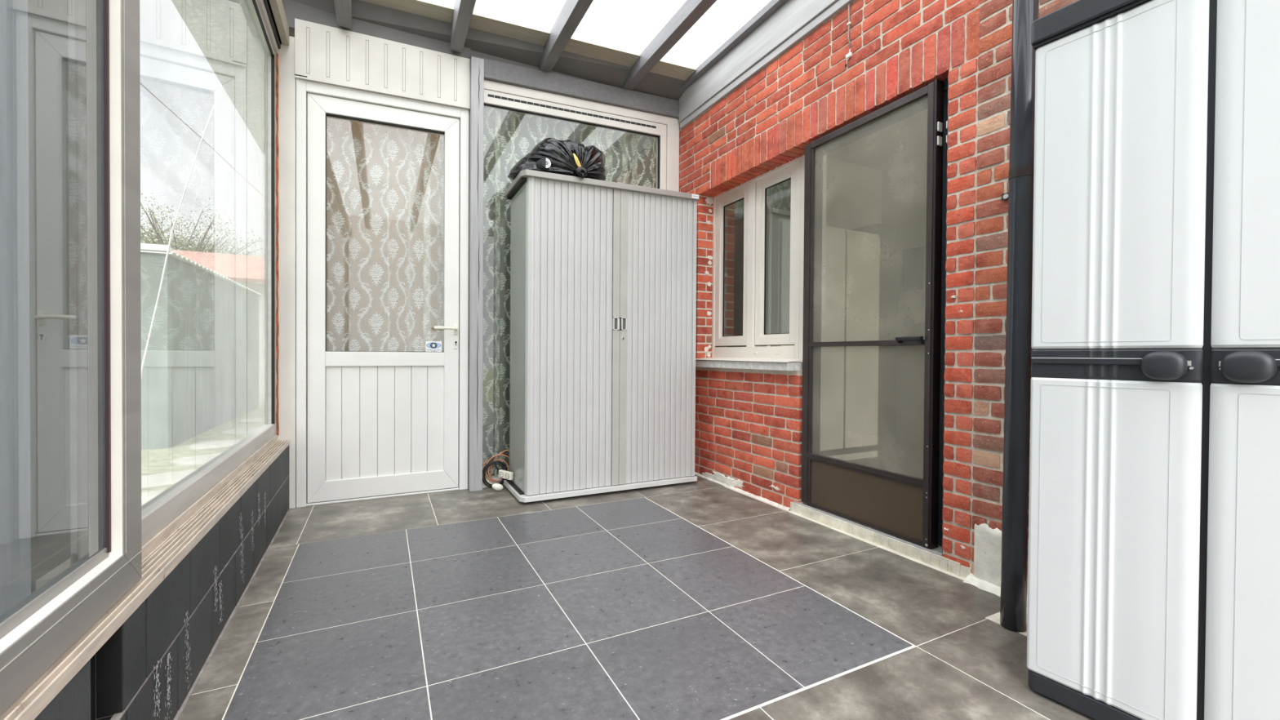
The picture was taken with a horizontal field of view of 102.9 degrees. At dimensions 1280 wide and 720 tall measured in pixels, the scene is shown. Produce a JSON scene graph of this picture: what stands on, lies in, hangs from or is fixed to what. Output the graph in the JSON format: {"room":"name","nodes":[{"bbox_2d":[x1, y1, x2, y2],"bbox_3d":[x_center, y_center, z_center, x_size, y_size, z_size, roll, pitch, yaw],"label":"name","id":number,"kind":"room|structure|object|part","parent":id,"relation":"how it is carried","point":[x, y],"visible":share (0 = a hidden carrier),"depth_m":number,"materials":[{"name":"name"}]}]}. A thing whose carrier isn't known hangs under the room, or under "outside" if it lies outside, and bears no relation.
{"room":"sunroom","nodes":[
{"label":"sunroom","id":0,"kind":"room"},
{"bbox_2d":[34,445,290,719],"bbox_3d":[-0.868,0.698,0.564,0.182,0.392,5.163,0,1,-28],"label":"wall","id":1,"kind":"structure","parent":0,"point":[150,668],"depth_m":1.27,"materials":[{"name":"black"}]},
{"bbox_2d":[0,434,289,719],"bbox_3d":[-0.866,0.478,0.554,0.176,0.060,5.148,0,1,-28],"label":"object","id":2,"kind":"structure","parent":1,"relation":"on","point":[164,551],"depth_m":1.18,"materials":[{"name":"brown wood"}]},
{"bbox_2d":[0,0,288,715],"bbox_3d":[-0.819,-0.675,0.564,0.085,2.303,5.149,0,1,-28],"label":"window","id":3,"kind":"structure","parent":2,"relation":"on","point":[37,631],"depth_m":1.00,"materials":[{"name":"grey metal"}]},
{"bbox_2d":[67,0,279,565],"bbox_3d":[-1.552,-0.690,1.926,0.078,2.250,2.082,0,1,-28],"label":"window","id":4,"kind":"structure","parent":2,"relation":"on","point":[163,508],"depth_m":1.78,"materials":[{"name":"metal"}]},
{"bbox_3d":[-1.569,-0.643,1.909,0.006,2.016,1.976,0,1,-28],"label":"glass pane","id":5,"kind":"part","parent":4,"relation":"part of","materials":[{"name":"clear glass"}]},
{"bbox_2d":[275,35,296,508],"bbox_3d":[-2.041,-0.481,2.925,0.127,2.684,0.140,0,1,-27],"label":"trim","id":6,"kind":"structure","parent":1,"relation":"attached to","point":[286,80],"depth_m":2.87,"materials":[{"name":"white paint"}]},
{"bbox_2d":[296,78,469,507],"bbox_3d":[-1.541,-0.390,3.121,0.937,2.466,0.142,0,1,-27],"label":"door","id":7,"kind":"structure","parent":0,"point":[371,424],"depth_m":3.10,"materials":[{"name":"white plastic"}]},
{"bbox_3d":[-1.559,0.372,3.153,0.654,0.680,0.036,0,1,-27],"label":"plank panel","id":8,"kind":"part","parent":7,"relation":"part of","materials":[{"name":"white plastic"}]},
{"bbox_2d":[326,117,444,351],"bbox_3d":[-1.585,-0.736,3.230,0.732,1.555,0.086,0,1,-27],"label":"lace curtain","id":9,"kind":"object","parent":7,"relation":"hanging from","point":[426,273],"visible":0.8,"depth_m":3.22,"materials":[{"name":"white fabric"}]},
{"bbox_3d":[-1.230,-0.198,3.238,0.148,0.068,0.066,0,1,-27],"label":"handle","id":10,"kind":"part","parent":7,"relation":"part of","materials":[{"name":"silver metal"}]},
{"bbox_3d":[-1.189,-0.099,3.294,0.034,0.053,0.006,0,1,-27],"label":"keyhole plate","id":11,"kind":"part","parent":7,"relation":"part of","materials":[{"name":"white plastic"}]},
{"bbox_2d":[281,0,598,83],"bbox_3d":[-0.884,-1.986,3.459,2.720,0.260,0.112,0,1,-27],"label":"trim","id":12,"kind":"structure","parent":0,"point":[293,9],"depth_m":3.06,"materials":[{"name":"grey metal"}]},
{"bbox_2d":[293,0,684,100],"bbox_3d":[-0.826,-2.070,3.343,2.720,0.150,0.250,0,1,-27],"label":"ceiling beam","id":13,"kind":"structure","parent":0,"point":[587,68],"depth_m":3.34,"materials":[{"name":"grey metal"}]},
{"bbox_2d":[326,106,656,476],"bbox_3d":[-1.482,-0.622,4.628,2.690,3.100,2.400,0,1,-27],"label":"lace curtain","id":14,"kind":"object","parent":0,"point":[366,227],"depth_m":3.41,"materials":[{"name":"fabric"}]},
{"bbox_2d":[171,0,265,154],"bbox_3d":[-2.557,-1.924,3.311,0.420,0.015,3.550,0,1,-27],"label":"roof overhang","id":15,"kind":"object","parent":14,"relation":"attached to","point":[224,31],"visible":0.56,"depth_m":3.16,"materials":[{"name":"white"}]},
{"bbox_2d":[243,0,253,20],"bbox_3d":[-0.893,-1.953,0.460,0.100,0.255,5.260,0,1,-27],"label":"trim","id":16,"kind":"structure","parent":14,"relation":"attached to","point":[245,1],"depth_m":2.70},
{"bbox_2d":[294,17,470,109],"bbox_3d":[-1.531,-1.763,3.104,0.944,0.357,0.069,0,1,-27],"label":"wall panel","id":17,"kind":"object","parent":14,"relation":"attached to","point":[323,54],"depth_m":3.05,"materials":[{"name":"white paint"}]},
{"bbox_2d":[467,56,484,491],"bbox_3d":[-1.070,-0.546,3.324,0.078,2.783,0.101,0,1,-27],"label":"trim","id":18,"kind":"structure","parent":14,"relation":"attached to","point":[475,147],"depth_m":3.28,"materials":[{"name":"grey paint"}]},
{"bbox_2d":[360,0,696,80],"bbox_3d":[-0.784,-2.093,3.263,2.738,0.022,0.167,0,1,-23],"label":"trim","id":19,"kind":"structure","parent":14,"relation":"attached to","point":[421,7],"depth_m":3.27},
{"bbox_2d":[470,55,679,487],"bbox_3d":[-0.405,-0.582,3.711,1.614,2.892,0.130,0,1,-27],"label":"window","id":20,"kind":"structure","parent":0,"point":[497,95],"depth_m":3.66,"materials":[{"name":"white paint"}]},
{"bbox_2d":[424,0,771,68],"bbox_3d":[0.157,-2.083,0.910,3.100,0.016,5.120,0,1,-27],"label":"skylight","id":21,"kind":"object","parent":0,"point":[627,25],"depth_m":3.15,"materials":[{"name":"glass"}]},
{"bbox_2d":[333,0,351,29],"bbox_3d":[-0.533,-1.987,0.624,0.074,0.182,5.230,0,1,-27],"label":"roof beam","id":22,"kind":"structure","parent":21,"relation":"attached to","point":[343,8],"depth_m":2.84,"materials":[{"name":"grey metal"}]},
{"bbox_2d":[449,0,475,53],"bbox_3d":[0.013,-2.000,0.900,0.074,0.155,5.230,0,1,-27],"label":"roof beam","id":23,"kind":"structure","parent":21,"relation":"attached to","point":[463,9],"depth_m":2.98,"materials":[{"name":"grey metal"}]},
{"bbox_2d":[539,0,593,72],"bbox_3d":[0.529,-2.011,1.160,0.074,0.130,5.230,0,1,-27],"label":"roof beam","id":24,"kind":"structure","parent":21,"relation":"attached to","point":[573,11],"depth_m":3.09,"materials":[{"name":"grey metal"}]},
{"bbox_2d":[622,0,716,89],"bbox_3d":[1.085,-2.024,1.441,0.074,0.103,5.230,0,1,-27],"label":"roof beam","id":25,"kind":"structure","parent":21,"relation":"attached to","point":[691,11],"depth_m":3.20,"materials":[{"name":"grey metal"}]},
{"bbox_2d":[680,0,788,90],"bbox_3d":[1.463,-2.049,1.626,0.047,0.045,5.220,0,1,-27],"label":"trim","id":26,"kind":"structure","parent":21,"relation":"attached to","point":[773,6],"depth_m":3.28,"materials":[{"name":"grey paint"}]},
{"bbox_2d":[177,474,1095,719],"bbox_3d":[0.446,0.909,0.917,2.630,0.060,6.000,0,1,-27],"label":"floor","id":27,"kind":"structure","parent":0,"point":[703,598],"depth_m":1.69,"materials":[{"name":"tile"}]},
{"bbox_2d":[482,460,507,488],"bbox_3d":[-0.960,0.756,3.375,0.169,0.183,0.023,0,1,-27],"label":"coiled cable","id":28,"kind":"object","parent":27,"relation":"on","point":[502,464],"visible":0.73,"depth_m":3.37,"materials":[{"name":"black rubber"}]},
{"bbox_2d":[482,449,509,486],"bbox_3d":[-0.946,0.724,3.403,0.216,0.247,0.012,0,1,-27],"label":"lead","id":29,"kind":"object","parent":27,"relation":"on","point":[500,454],"visible":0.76,"depth_m":3.39,"materials":[{"name":"orange rubber"}]},
{"bbox_2d":[492,483,502,490],"bbox_3d":[-0.909,0.810,3.256,0.072,0.046,0.036,0,1,-27],"label":"housing","id":30,"kind":"object","parent":27,"relation":"on","point":[497,486],"visible":1,"depth_m":3.24,"materials":[{"name":"plastic"}]},
{"bbox_2d":[498,168,699,502],"bbox_3d":[-0.268,-0.144,3.430,1.281,1.985,0.475,0,1,-27],"label":"tall cabinet","id":31,"kind":"object","parent":27,"relation":"on","point":[603,273],"depth_m":3.23,"materials":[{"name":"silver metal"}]},
{"bbox_3d":[-0.863,0.738,3.278,0.112,0.054,0.027,1,1,30],"label":"socket strip","id":32,"kind":"part","parent":31,"relation":"part of","materials":[{"name":"white plastic"}]},
{"bbox_2d":[505,472,509,479],"bbox_3d":[-0.847,0.740,3.255,0.022,0.037,0.032,0,1,-27],"label":"socket","id":33,"kind":"object","parent":31,"relation":"attached to","point":[507,474],"depth_m":3.25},
{"bbox_3d":[-0.769,-0.145,3.202,0.002,1.785,0.400,0,1,-27],"label":"panel","id":34,"kind":"part","parent":31,"relation":"part of","materials":[{"name":"grey metal"}]},
{"bbox_2d":[507,137,605,180],"bbox_3d":[-0.504,-1.242,3.190,0.620,0.297,0.368,0,1,-27],"label":"bag","id":35,"kind":"object","parent":31,"relation":"on","point":[551,155],"visible":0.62,"depth_m":3.08,"materials":[{"name":"black plastic"}]},
{"bbox_3d":[-0.408,-0.142,3.139,0.510,1.885,0.018,0,1,-27],"label":"shutter door","id":36,"kind":"part","parent":31,"relation":"part of","materials":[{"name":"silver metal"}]},
{"bbox_3d":[-0.153,-0.232,3.256,0.043,0.083,0.017,0,1,-27],"label":"recessed handle","id":37,"kind":"part","parent":31,"relation":"part of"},
{"bbox_3d":[-0.108,-0.232,3.279,0.045,0.083,0.017,0,1,-27],"label":"recessed handle","id":38,"kind":"part","parent":31,"relation":"part of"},
{"bbox_3d":[0.133,-0.149,3.412,0.499,1.899,0.018,0,1,-27],"label":"shutter door","id":39,"kind":"part","parent":31,"relation":"part of","materials":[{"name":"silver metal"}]},
{"bbox_2d":[790,501,971,577],"bbox_3d":[1.165,0.837,2.512,0.188,0.060,1.000,0,1,-27],"label":"threshold","id":40,"kind":"object","parent":27,"relation":"on","point":[934,557],"visible":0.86,"depth_m":2.37,"materials":[{"name":"stone"}]},
{"bbox_2d":[1026,0,1279,719],"bbox_3d":[1.352,0.000,1.165,0.396,1.765,0.667,0,1,-33],"label":"cupboard","id":41,"kind":"object","parent":27,"relation":"on","point":[1153,564],"visible":1,"depth_m":1.14,"materials":[{"name":"grey plastic"}]},
{"bbox_3d":[1.363,-0.853,1.161,0.382,0.060,0.667,0,1,-33],"label":"lid","id":42,"kind":"part","parent":41,"relation":"part of","materials":[{"name":"grey plastic"}]},
{"bbox_3d":[1.108,0.003,1.227,0.008,0.014,0.278,0,1,-33],"label":"latch rail","id":43,"kind":"part","parent":41,"relation":"part of","materials":[{"name":"grey plastic"}]},
{"bbox_3d":[1.123,0.435,1.229,0.029,0.776,0.310,0,1,-33],"label":"door panel","id":44,"kind":"part","parent":41,"relation":"part of","materials":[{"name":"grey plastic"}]},
{"bbox_3d":[1.129,-0.422,1.220,0.029,0.788,0.310,0,1,-33],"label":"door panel","id":45,"kind":"part","parent":41,"relation":"part of","materials":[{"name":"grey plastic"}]},
{"bbox_3d":[1.154,0.012,1.127,0.022,0.064,0.074,0,1,-33],"label":"handle","id":46,"kind":"part","parent":41,"relation":"part of","materials":[{"name":"grey plastic"}]},
{"bbox_3d":[1.301,0.439,0.950,0.029,0.776,0.334,0,1,-33],"label":"door panel","id":47,"kind":"part","parent":41,"relation":"part of","materials":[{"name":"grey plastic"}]},
{"bbox_3d":[1.306,-0.418,0.942,0.029,0.788,0.334,0,1,-33],"label":"door panel","id":48,"kind":"part","parent":41,"relation":"part of","materials":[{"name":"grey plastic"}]},
{"bbox_3d":[1.220,0.014,1.025,0.022,0.064,0.074,0,1,-33],"label":"handle","id":49,"kind":"part","parent":41,"relation":"part of","materials":[{"name":"grey plastic"}]},
{"bbox_3d":[1.300,0.007,0.927,0.008,0.014,0.306,0,1,-33],"label":"latch rail","id":50,"kind":"part","parent":41,"relation":"part of","materials":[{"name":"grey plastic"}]},
{"bbox_2d":[721,178,791,346],"bbox_3d":[3.155,-0.520,2.523,3.410,2.700,5.260,0,1,-27],"label":"wall","id":51,"kind":"structure","parent":0,"point":[780,194],"depth_m":4.38,"materials":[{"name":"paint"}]},
{"bbox_2d":[695,360,802,370],"bbox_3d":[0.700,0.031,3.357,0.238,0.048,1.023,0,1,-27],"label":"window sill","id":52,"kind":"structure","parent":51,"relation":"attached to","point":[792,366],"depth_m":3.12,"materials":[{"name":"stone"}]},
{"bbox_2d":[679,0,1078,596],"bbox_3d":[1.501,-0.489,1.821,0.175,2.770,5.605,0,1,-27],"label":"wall","id":53,"kind":"structure","parent":0,"point":[748,422],"depth_m":2.28,"materials":[{"name":"red brick"}]},
{"bbox_2d":[695,154,804,362],"bbox_3d":[0.711,-0.611,3.359,0.290,1.237,1.053,0,1,-27],"label":"window","id":54,"kind":"structure","parent":53,"relation":"in","point":[753,192],"depth_m":3.40,"materials":[{"name":"beige plastic"}]},
{"bbox_3d":[0.673,-0.654,3.671,0.045,1.111,0.389,0,1,-27],"label":"sash","id":55,"kind":"part","parent":54,"relation":"part of","materials":[{"name":"beige plastic"}]},
{"bbox_3d":[0.678,-0.004,3.349,0.225,0.022,1.043,0,1,-27],"label":"sill","id":56,"kind":"part","parent":54,"relation":"part of","materials":[{"name":"white stone"}]},
{"bbox_2d":[727,200,772,346],"bbox_3d":[0.773,-0.537,3.645,0.030,1.080,0.450,0,1,-27],"label":"blind","id":57,"kind":"object","parent":54,"relation":"attached to","point":[735,221],"visible":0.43,"depth_m":3.72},
{"bbox_3d":[0.880,-0.649,3.263,0.045,1.111,0.385,0,1,-27],"label":"sash","id":58,"kind":"part","parent":54,"relation":"part of","materials":[{"name":"beige plastic"}]},
{"bbox_2d":[679,0,853,128],"bbox_3d":[1.494,-1.923,1.649,0.028,0.298,5.230,0,1,-27],"label":"trim","id":59,"kind":"structure","parent":53,"relation":"attached to","point":[795,20],"depth_m":3.15,"materials":[{"name":"grey metal"}]},
{"bbox_2d":[844,2,852,66],"bbox_3d":[1.044,-1.635,2.553,0.014,0.319,0.039,0,1,-27],"label":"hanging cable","id":60,"kind":"object","parent":53,"relation":"attached to","point":[849,55],"visible":1,"depth_m":2.55,"materials":[{"name":"plastic"}]},
{"bbox_2d":[694,471,1027,604],"bbox_3d":[0.837,0.846,2.923,0.063,0.029,2.470,0,1,-27],"label":"baseboard","id":61,"kind":"structure","parent":53,"relation":"attached to","point":[984,585],"depth_m":2.00,"materials":[{"name":"white paint"}]},
{"bbox_2d":[801,79,947,549],"bbox_3d":[1.099,-0.195,2.488,0.078,2.000,0.802,0,1,-27],"label":"door","id":62,"kind":"structure","parent":53,"relation":"in","point":[873,184],"depth_m":2.44,"materials":[{"name":"brown metal"}]},
{"bbox_3d":[1.085,0.667,2.515,0.004,0.240,0.682,0,1,-27],"label":"kick panel","id":63,"kind":"part","parent":62,"relation":"part of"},
{"bbox_3d":[1.091,0.224,2.512,0.002,0.585,0.682,0,1,-27],"label":"panel","id":64,"kind":"part","parent":62,"relation":"part of","materials":[{"name":"clear glass"}]},
{"bbox_3d":[1.097,-0.622,2.503,0.002,1.058,0.682,0,1,-27],"label":"panel","id":65,"kind":"part","parent":62,"relation":"part of","materials":[{"name":"clear glass"}]},
{"bbox_3d":[1.189,-0.087,2.253,0.026,0.034,0.120,0,1,-27],"label":"handle","id":66,"kind":"part","parent":62,"relation":"part of","materials":[{"name":"black plastic"}]},
{"bbox_2d":[937,78,948,553],"bbox_3d":[1.157,-0.199,2.531,0.148,2.012,0.834,0,1,-27],"label":"trim","id":67,"kind":"structure","parent":53,"relation":"attached to","point":[946,81],"depth_m":2.21,"materials":[{"name":"dark brown aluminium"}]},
{"bbox_2d":[1000,0,1039,631],"bbox_3d":[1.326,-0.471,1.751,0.128,2.691,0.325,1,1,33],"label":"downpipe","id":68,"kind":"object","parent":53,"relation":"attached to","point":[1016,440],"visible":0.8,"depth_m":1.64,"materials":[{"name":"plastic"}]},
{"bbox_3d":[2.769,0.855,3.294,3.400,0.070,4.150,0,1,-27],"label":"floor","id":69,"kind":"structure","parent":0,"visible":0},
{"bbox_2d":[770,217,802,361],"bbox_3d":[1.518,-0.173,4.276,1.350,1.950,0.505,0,1,-27],"label":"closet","id":70,"kind":"object","parent":69,"relation":"on","point":[780,228],"visible":0.09,"depth_m":3.77,"materials":[{"name":"white"}]},
{"label":"outside","id":71,"kind":"structure","parent":0,"visible":0},
{"bbox_2d":[141,395,265,492],"bbox_3d":[-3.832,0.920,6.823,80.000,0.060,70.000,0,1,-27],"label":"ground","id":72,"kind":"structure","parent":71,"point":[153,461],"depth_m":5.10,"materials":[{"name":"green plant"}]},
{"bbox_2d":[0,0,31,615],"bbox_3d":[-0.491,-0.404,-0.462,0.070,2.780,3.215,0,1,-27],"label":"window pane","id":73,"kind":"object","parent":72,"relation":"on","point":[15,358],"visible":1,"depth_m":0.95,"materials":[{"name":"clear glass"}]},
{"bbox_2d":[27,0,71,593],"bbox_3d":[-1.089,-0.373,0.023,0.040,2.700,4.620,0,1,-27],"label":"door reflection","id":74,"kind":"object","parent":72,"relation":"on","point":[47,20],"depth_m":1.62,"materials":[{"name":"white"}]},
{"bbox_2d":[141,489,165,506],"bbox_3d":[-3.219,0.927,3.317,0.507,0.025,0.587,0,1,-27],"label":"stepping stone","id":75,"kind":"object","parent":72,"relation":"on","point":[146,496],"visible":0.16,"depth_m":3.44,"materials":[{"name":"white stone"}]},
{"bbox_2d":[141,469,196,490],"bbox_3d":[-3.609,0.918,3.915,0.511,0.025,0.534,1,1,37],"label":"stepping stone","id":76,"kind":"object","parent":72,"relation":"on","point":[165,479],"visible":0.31,"depth_m":3.87,"materials":[{"name":"white stone"}]},
{"bbox_2d":[169,452,222,466],"bbox_3d":[-3.883,0.909,4.651,0.556,0.025,0.516,1,1,32],"label":"stepping stone","id":77,"kind":"object","parent":72,"relation":"on","point":[197,460],"visible":0.44,"depth_m":4.54,"materials":[{"name":"white stone"}]},
{"bbox_2d":[140,243,262,449],"bbox_3d":[-6.813,-0.148,6.563,2.440,2.080,4.350,0,1,-27],"label":"garden shed","id":78,"kind":"object","parent":72,"relation":"on","point":[200,373],"visible":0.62,"depth_m":5.85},
{"bbox_2d":[140,193,265,284],"bbox_3d":[-14.788,-2.378,16.892,6.753,6.230,6.356,1,1,29],"label":"tree","id":79,"kind":"object","parent":72,"relation":"on","point":[199,247],"visible":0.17,"depth_m":16.52,"materials":[{"name":"green plant"}]},
{"bbox_2d":[190,440,241,450],"bbox_3d":[-4.421,0.898,5.378,0.521,0.025,0.554,0,1,-27],"label":"stepping stone","id":80,"kind":"object","parent":72,"relation":"on","point":[213,445],"visible":0.62,"depth_m":5.30,"materials":[{"name":"grey stone"}]},
{"bbox_2d":[170,249,265,395],"bbox_3d":[-10.294,-0.917,12.525,4.400,3.450,3.950,0,1,-27],"label":"house","id":81,"kind":"structure","parent":72,"relation":"on","point":[237,268],"depth_m":11.67,"materials":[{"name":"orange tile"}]},
{"bbox_2d":[222,426,261,435],"bbox_3d":[-4.875,0.885,6.319,0.476,0.025,0.572,0,1,-27],"label":"stepping stone","id":82,"kind":"object","parent":72,"relation":"on","point":[243,431],"visible":0.59,"depth_m":6.24,"materials":[{"name":"grey stone"}]},
{"bbox_2d":[238,417,265,422],"bbox_3d":[-5.454,0.871,7.351,0.499,0.025,0.568,0,1,-27],"label":"stepping stone","id":83,"kind":"object","parent":72,"relation":"on","point":[252,420],"visible":0.59,"depth_m":7.21,"materials":[{"name":"grey stone"}]},
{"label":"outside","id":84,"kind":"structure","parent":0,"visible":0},
{"bbox_2d":[141,84,222,379],"bbox_3d":[-3.659,-1.484,4.272,0.011,4.204,2.759,0,1,-27],"label":"overhead wire","id":85,"kind":"object","parent":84,"point":[207,122],"visible":0.57,"depth_m":3.61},
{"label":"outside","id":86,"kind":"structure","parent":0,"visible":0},
{"bbox_2d":[140,83,265,198],"bbox_3d":[-4.610,-2.268,5.602,0.008,0.578,7.400,0,1,-27],"label":"overhead wire","id":87,"kind":"object","parent":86,"point":[140,83],"visible":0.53,"depth_m":4.78,"materials":[{"name":"grey metal"}]}
]}

